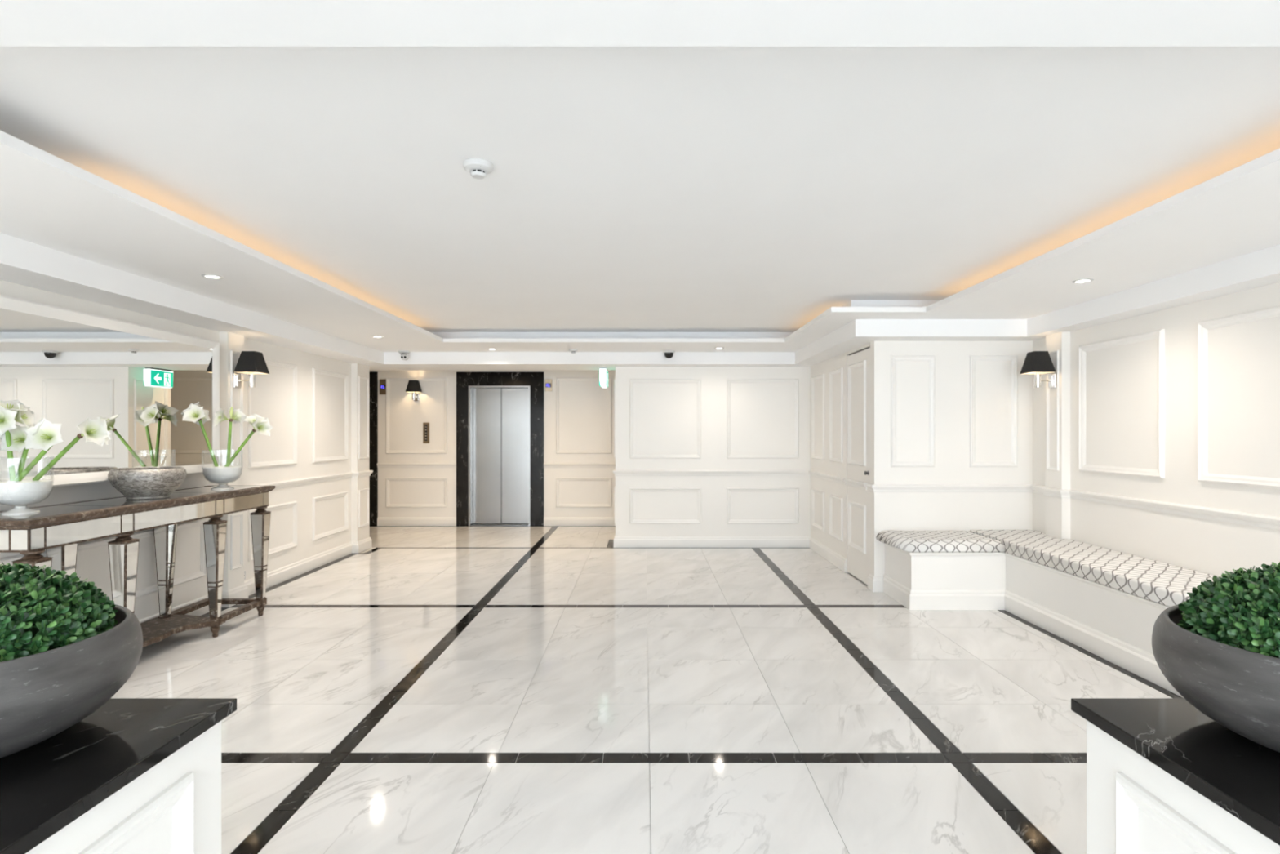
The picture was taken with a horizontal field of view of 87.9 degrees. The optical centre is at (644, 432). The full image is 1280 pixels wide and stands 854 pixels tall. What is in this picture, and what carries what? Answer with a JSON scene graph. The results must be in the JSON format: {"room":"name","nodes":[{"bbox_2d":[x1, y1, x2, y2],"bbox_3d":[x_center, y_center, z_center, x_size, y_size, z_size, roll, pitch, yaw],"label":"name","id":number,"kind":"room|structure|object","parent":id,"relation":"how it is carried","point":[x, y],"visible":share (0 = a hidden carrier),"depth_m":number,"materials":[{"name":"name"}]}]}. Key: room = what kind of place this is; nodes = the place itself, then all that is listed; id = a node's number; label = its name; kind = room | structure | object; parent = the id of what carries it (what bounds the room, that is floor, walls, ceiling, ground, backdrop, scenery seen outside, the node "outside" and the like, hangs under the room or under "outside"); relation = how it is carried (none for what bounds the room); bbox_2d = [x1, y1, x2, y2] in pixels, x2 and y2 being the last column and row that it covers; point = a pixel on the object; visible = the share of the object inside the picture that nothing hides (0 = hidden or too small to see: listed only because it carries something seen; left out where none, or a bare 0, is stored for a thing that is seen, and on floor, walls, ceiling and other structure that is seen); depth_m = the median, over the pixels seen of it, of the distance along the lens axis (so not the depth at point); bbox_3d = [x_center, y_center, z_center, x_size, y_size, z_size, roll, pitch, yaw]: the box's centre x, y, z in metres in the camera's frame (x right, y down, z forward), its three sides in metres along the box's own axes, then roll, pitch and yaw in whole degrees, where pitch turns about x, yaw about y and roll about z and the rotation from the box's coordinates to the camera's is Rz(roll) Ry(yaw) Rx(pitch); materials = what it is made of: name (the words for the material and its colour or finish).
{"room":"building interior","nodes":[
{"label":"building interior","id":0,"kind":"room"},
{"bbox_2d":[0,280,373,619],"bbox_3d":[-5.023,0.160,2.650,3.394,2.720,15.300,0,0,0],"label":"wall","id":1,"kind":"structure","parent":0,"point":[315,454],"depth_m":6.15,"materials":[{"name":"paint"}]},
{"bbox_2d":[0,294,219,487],"bbox_3d":[-3.376,-0.205,4.150,0.108,1.020,2.100,0,0,0],"label":"wall mirror","id":2,"kind":"object","parent":1,"relation":"attached to","point":[69,366],"visible":0.76,"depth_m":4.11,"materials":[{"name":"mirror"}]},
{"bbox_2d":[232,351,269,388],"bbox_3d":[-3.246,-0.518,5.460,0.228,0.296,0.196,0,0,0],"label":"wall sconce","id":3,"kind":"object","parent":1,"relation":"attached to","point":[251,362],"visible":1,"depth_m":5.42,"materials":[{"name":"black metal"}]},
{"bbox_2d":[138,537,372,622],"bbox_3d":[-4.919,1.334,1.561,3.162,0.132,13.122,0,0,0],"label":"baseboard","id":4,"kind":"structure","parent":1,"relation":"attached to","point":[276,576],"depth_m":6.34,"materials":[{"name":"paint"}]},
{"bbox_2d":[368,369,615,516],"bbox_3d":[-2.440,0.160,9.580,8.320,2.720,1.440,0,0,0],"label":"wall","id":5,"kind":"structure","parent":0,"point":[416,478],"depth_m":10.02,"materials":[{"name":"paint"}]},
{"bbox_2d":[368,372,377,525],"bbox_3d":[-4.688,0.241,10.106,1.315,2.318,0.228,0,0,0],"label":"elevator","id":6,"kind":"object","parent":5,"relation":"attached to","point":[373,376],"visible":0.07,"depth_m":10.00,"materials":[{"name":"stone"}]},
{"bbox_2d":[379,379,386,394],"bbox_3d":[-3.945,-0.695,10.013,0.110,0.230,0.015,0,0,0],"label":"indicator","id":7,"kind":"object","parent":5,"relation":"attached to","point":[382,382],"visible":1,"depth_m":10.01,"materials":[{"name":"brown metal"}]},
{"bbox_2d":[405,380,422,400],"bbox_3d":[-3.440,-0.633,9.906,0.196,0.296,0.228,0,0,0],"label":"wall sconce","id":8,"kind":"object","parent":5,"relation":"attached to","point":[413,386],"visible":1,"depth_m":9.83,"materials":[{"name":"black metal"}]},
{"bbox_2d":[422,422,429,443],"bbox_3d":[-3.296,0.000,10.010,0.096,0.314,0.020,0,0,0],"label":"panel","id":9,"kind":"object","parent":5,"relation":"attached to","point":[425,425],"visible":1,"depth_m":10.01,"materials":[{"name":"brown metal"}]},
{"bbox_2d":[377,516,615,525],"bbox_3d":[-1.215,1.334,10.009,5.630,0.132,0.022,0,0,0],"label":"baseboard","id":10,"kind":"structure","parent":5,"relation":"attached to","point":[381,521],"depth_m":10.00,"materials":[{"name":"paint"}]},
{"bbox_2d":[456,372,543,525],"bbox_3d":[-2.179,0.241,10.106,1.315,2.318,0.228,0,0,0],"label":"elevator","id":11,"kind":"object","parent":5,"relation":"attached to","point":[500,415],"visible":1,"depth_m":10.15,"materials":[{"name":"silver metal"}]},
{"bbox_2d":[544,379,551,391],"bbox_3d":[-1.452,-0.720,10.013,0.110,0.180,0.015,0,0,0],"label":"indicator","id":12,"kind":"object","parent":5,"relation":"attached to","point":[548,383],"visible":1,"depth_m":10.01,"materials":[{"name":"brown metal"}]},
{"bbox_2d":[0,0,1279,369],"bbox_3d":[-1.550,-1.018,2.650,10.340,0.405,15.300,0,0,0],"label":"ceiling","id":13,"kind":"structure","parent":0,"point":[767,183],"depth_m":2.67,"materials":[{"name":"paint"}]},
{"bbox_2d":[201,274,223,279],"bbox_3d":[-2.650,-0.957,4.070,0.116,0.006,0.116,0,0,0],"label":"recessed light","id":14,"kind":"object","parent":13,"relation":"in","point":[208,276],"visible":1,"depth_m":4.07,"materials":[{"name":"white plastic"}]},
{"bbox_2d":[371,335,383,337],"bbox_3d":[-2.665,-0.957,6.620,0.116,0.006,0.116,0,0,0],"label":"recessed light","id":15,"kind":"object","parent":13,"relation":"in","point":[375,336],"visible":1,"depth_m":6.62,"materials":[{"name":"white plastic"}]},
{"bbox_2d":[398,350,409,359],"bbox_3d":[-2.820,-0.905,7.780,0.124,0.110,0.124,0,0,0],"label":"camera","id":16,"kind":"object","parent":13,"relation":"attached to","point":[404,353],"visible":1,"depth_m":7.73,"materials":[{"name":"white plastic"}]},
{"bbox_2d":[462,158,493,179],"bbox_3d":[-0.681,-1.073,2.717,0.120,0.052,0.120,0,0,0],"label":"smoke detector","id":17,"kind":"object","parent":13,"relation":"attached to","point":[478,168],"visible":1,"depth_m":2.69,"materials":[{"name":"white plastic"}]},
{"bbox_2d":[568,348,577,353],"bbox_3d":[-0.820,-0.937,7.620,0.102,0.045,0.102,0,0,0],"label":"smoke detector","id":18,"kind":"object","parent":13,"relation":"attached to","point":[572,350],"visible":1,"depth_m":7.59,"materials":[{"name":"white plastic"}]},
{"bbox_2d":[599,367,608,388],"bbox_3d":[-0.520,-0.698,8.420,0.099,0.235,0.400,0,0,0],"label":"exit sign","id":19,"kind":"object","parent":13,"relation":"hanging from","point":[603,373],"visible":1,"depth_m":8.22,"materials":[{"name":"white plastic"}]},
{"bbox_2d":[662,350,675,358],"bbox_3d":[0.283,-0.916,7.780,0.144,0.088,0.144,0,0,0],"label":"dome camera","id":20,"kind":"object","parent":13,"relation":"attached to","point":[668,353],"visible":1,"depth_m":7.74,"materials":[{"name":"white plastic"}]},
{"bbox_2d":[1071,278,1093,283],"bbox_3d":[2.764,-0.957,4.190,0.116,0.006,0.116,0,0,0],"label":"recessed light","id":21,"kind":"object","parent":13,"relation":"in","point":[1080,281],"visible":1,"depth_m":4.19,"materials":[{"name":"white plastic"}]},
{"bbox_2d":[111,525,1182,853],"bbox_3d":[-1.500,1.460,2.700,10.200,0.120,15.400,0,0,0],"label":"floor","id":22,"kind":"structure","parent":0,"point":[423,689],"depth_m":3.41,"materials":[{"name":"tile"}]},
{"bbox_2d":[0,697,236,853],"bbox_3d":[-1.420,1.025,1.225,0.840,0.750,0.810,0,0,0],"label":"plinth","id":23,"kind":"object","parent":22,"relation":"on","point":[134,775],"visible":0.9,"depth_m":1.36,"materials":[{"name":"white wood"}]},
{"bbox_2d":[0,561,142,757],"bbox_3d":[-1.425,0.461,1.370,0.622,0.376,0.622,0,0,9],"label":"potted plant","id":24,"kind":"object","parent":23,"relation":"on","point":[66,648],"visible":1,"depth_m":1.33,"materials":[{"name":"grey stone"}]},
{"bbox_2d":[0,485,275,647],"bbox_3d":[-3.150,0.905,4.160,0.520,0.991,2.080,0,0,0],"label":"console table","id":25,"kind":"object","parent":22,"relation":"on","point":[56,529],"visible":0.7,"depth_m":4.14,"materials":[{"name":"silver metal"}]},
{"bbox_2d":[0,479,53,514],"bbox_3d":[-3.195,0.266,3.400,0.256,0.285,0.256,0,0,0],"label":"vase","id":26,"kind":"object","parent":25,"relation":"on","point":[24,491],"visible":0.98,"depth_m":3.34,"materials":[{"name":"white ceramic"}]},
{"bbox_2d":[0,424,30,477],"bbox_3d":[-3.212,0.096,3.426,0.160,0.302,0.115,0,0,-16],"label":"flower","id":27,"kind":"object","parent":26,"relation":"on","point":[18,437],"visible":0.63,"depth_m":3.40,"materials":[{"name":"white plant"}]},
{"bbox_2d":[0,400,35,480],"bbox_3d":[-3.226,0.037,3.376,0.168,0.418,0.182,0,0,-21],"label":"flower","id":28,"kind":"object","parent":26,"relation":"on","point":[11,411],"visible":0.99,"depth_m":3.38,"materials":[{"name":"white plant"}]},
{"bbox_2d":[14,417,63,481],"bbox_3d":[-3.036,0.089,3.329,0.308,0.329,0.136,0,0,37],"label":"flower","id":29,"kind":"object","parent":26,"relation":"on","point":[45,434],"visible":1,"depth_m":3.29,"materials":[{"name":"white plant"}]},
{"bbox_2d":[32,417,111,480],"bbox_3d":[-2.967,0.084,3.474,0.346,0.338,0.205,0,0,15],"label":"flower","id":30,"kind":"object","parent":26,"relation":"on","point":[95,431],"visible":1,"depth_m":3.43,"materials":[{"name":"white plant"}]},
{"bbox_2d":[107,466,186,499],"bbox_3d":[-3.125,0.315,4.180,0.399,0.188,0.399,0,0,0],"label":"decorative bowl","id":31,"kind":"object","parent":25,"relation":"on","point":[135,482],"visible":1,"depth_m":4.06,"materials":[{"name":"grey stone"}]},
{"bbox_2d":[140,613,225,647],"bbox_3d":[-3.147,1.295,4.200,0.485,0.034,0.960,0,0,0],"label":"shelf","id":32,"kind":"object","parent":25,"relation":"attached to","point":[155,629],"depth_m":4.46,"materials":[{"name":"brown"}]},
{"bbox_2d":[202,464,243,489],"bbox_3d":[-3.090,0.266,4.860,0.256,0.285,0.256,0,0,0],"label":"vase","id":33,"kind":"object","parent":25,"relation":"on","point":[220,474],"visible":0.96,"depth_m":4.78,"materials":[{"name":"white ceramic"}]},
{"bbox_2d":[181,401,218,466],"bbox_3d":[-3.208,0.011,4.767,0.210,0.476,0.241,0,0,0],"label":"flower","id":34,"kind":"object","parent":33,"relation":"on","point":[195,413],"visible":0.98,"depth_m":4.72,"materials":[{"name":"white plant"}]},
{"bbox_2d":[213,406,246,466],"bbox_3d":[-3.054,0.026,4.864,0.132,0.440,0.213,0,0,20],"label":"flower","id":35,"kind":"object","parent":33,"relation":"on","point":[237,415],"visible":0.98,"depth_m":4.87,"materials":[{"name":"white plant"}]},
{"bbox_2d":[224,413,273,466],"bbox_3d":[-2.884,0.054,4.784,0.340,0.397,0.158,0,0,0],"label":"flower","id":36,"kind":"object","parent":33,"relation":"on","point":[260,424],"visible":1,"depth_m":4.81,"materials":[{"name":"white plant"}]},
{"bbox_2d":[882,542,1183,697],"bbox_3d":[2.763,1.174,3.810,1.330,0.452,4.120,0,0,0],"label":"bench","id":37,"kind":"object","parent":22,"relation":"on","point":[1114,625],"visible":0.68,"depth_m":4.85,"materials":[{"name":"paint"}]},
{"bbox_2d":[875,530,1004,551],"bbox_3d":[2.455,0.899,5.563,0.820,0.095,0.606,0,0,0],"label":"bench cushion","id":38,"kind":"object","parent":37,"relation":"on","point":[906,540],"visible":1,"depth_m":5.31,"materials":[{"name":"fabric"}]},
{"bbox_2d":[968,529,1218,606],"bbox_3d":[3.136,0.899,3.813,0.577,0.095,4.106,0,0,0],"label":"bench cushion","id":39,"kind":"object","parent":37,"relation":"on","point":[1167,584],"visible":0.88,"depth_m":4.34,"materials":[{"name":"fabric"}]},
{"bbox_2d":[1071,697,1279,853],"bbox_3d":[1.465,1.025,1.225,0.840,0.750,0.810,0,0,0],"label":"plinth","id":40,"kind":"object","parent":22,"relation":"on","point":[1164,776],"visible":0.89,"depth_m":1.39,"materials":[{"name":"white wood"}]},
{"bbox_2d":[1151,561,1279,751],"bbox_3d":[1.437,0.461,1.370,0.622,0.376,0.622,0,0,32],"label":"potted plant","id":41,"kind":"object","parent":40,"relation":"on","point":[1219,648],"visible":1,"depth_m":1.34,"materials":[{"name":"grey stone"}]},
{"bbox_2d":[612,366,846,536],"bbox_3d":[0.868,0.160,7.787,2.524,2.720,2.214,0,0,0],"label":"wall","id":42,"kind":"structure","parent":0,"point":[699,451],"depth_m":8.13,"materials":[{"name":"paint"}]},
{"bbox_2d":[613,534,846,572],"bbox_3d":[0.824,1.334,7.781,2.412,0.132,2.202,0,0,0],"label":"baseboard","id":43,"kind":"structure","parent":42,"relation":"attached to","point":[828,554],"depth_m":8.11,"materials":[{"name":"paint"}]},
{"bbox_2d":[870,340,1032,576],"bbox_3d":[2.730,0.160,5.917,1.400,2.720,0.137,0,0,0],"label":"wall","id":44,"kind":"structure","parent":0,"point":[942,411],"depth_m":5.87,"materials":[{"name":"paint"}]},
{"bbox_2d":[810,282,1279,577],"bbox_3d":[2.808,0.160,1.615,1.624,2.720,13.230,0,0,0],"label":"wall","id":45,"kind":"structure","parent":0,"point":[1157,437],"depth_m":4.47,"materials":[{"name":"paint"}]},
{"bbox_2d":[844,347,870,584],"bbox_3d":[2.040,0.309,6.330,0.080,2.158,0.680,0,0,0],"label":"door","id":46,"kind":"structure","parent":45,"relation":"in","point":[858,363],"depth_m":6.30,"materials":[{"name":"paint"}]},
{"bbox_2d":[867,573,883,591],"bbox_3d":[2.059,1.334,5.917,0.102,0.132,0.137,0,0,0],"label":"baseboard","id":47,"kind":"structure","parent":45,"relation":"attached to","point":[875,584],"depth_m":5.85,"materials":[{"name":"paint"}]},
{"bbox_2d":[1020,351,1056,388],"bbox_3d":[3.246,-0.518,5.460,0.228,0.296,0.196,0,0,0],"label":"wall sconce","id":48,"kind":"object","parent":45,"relation":"attached to","point":[1037,362],"visible":1,"depth_m":5.41,"materials":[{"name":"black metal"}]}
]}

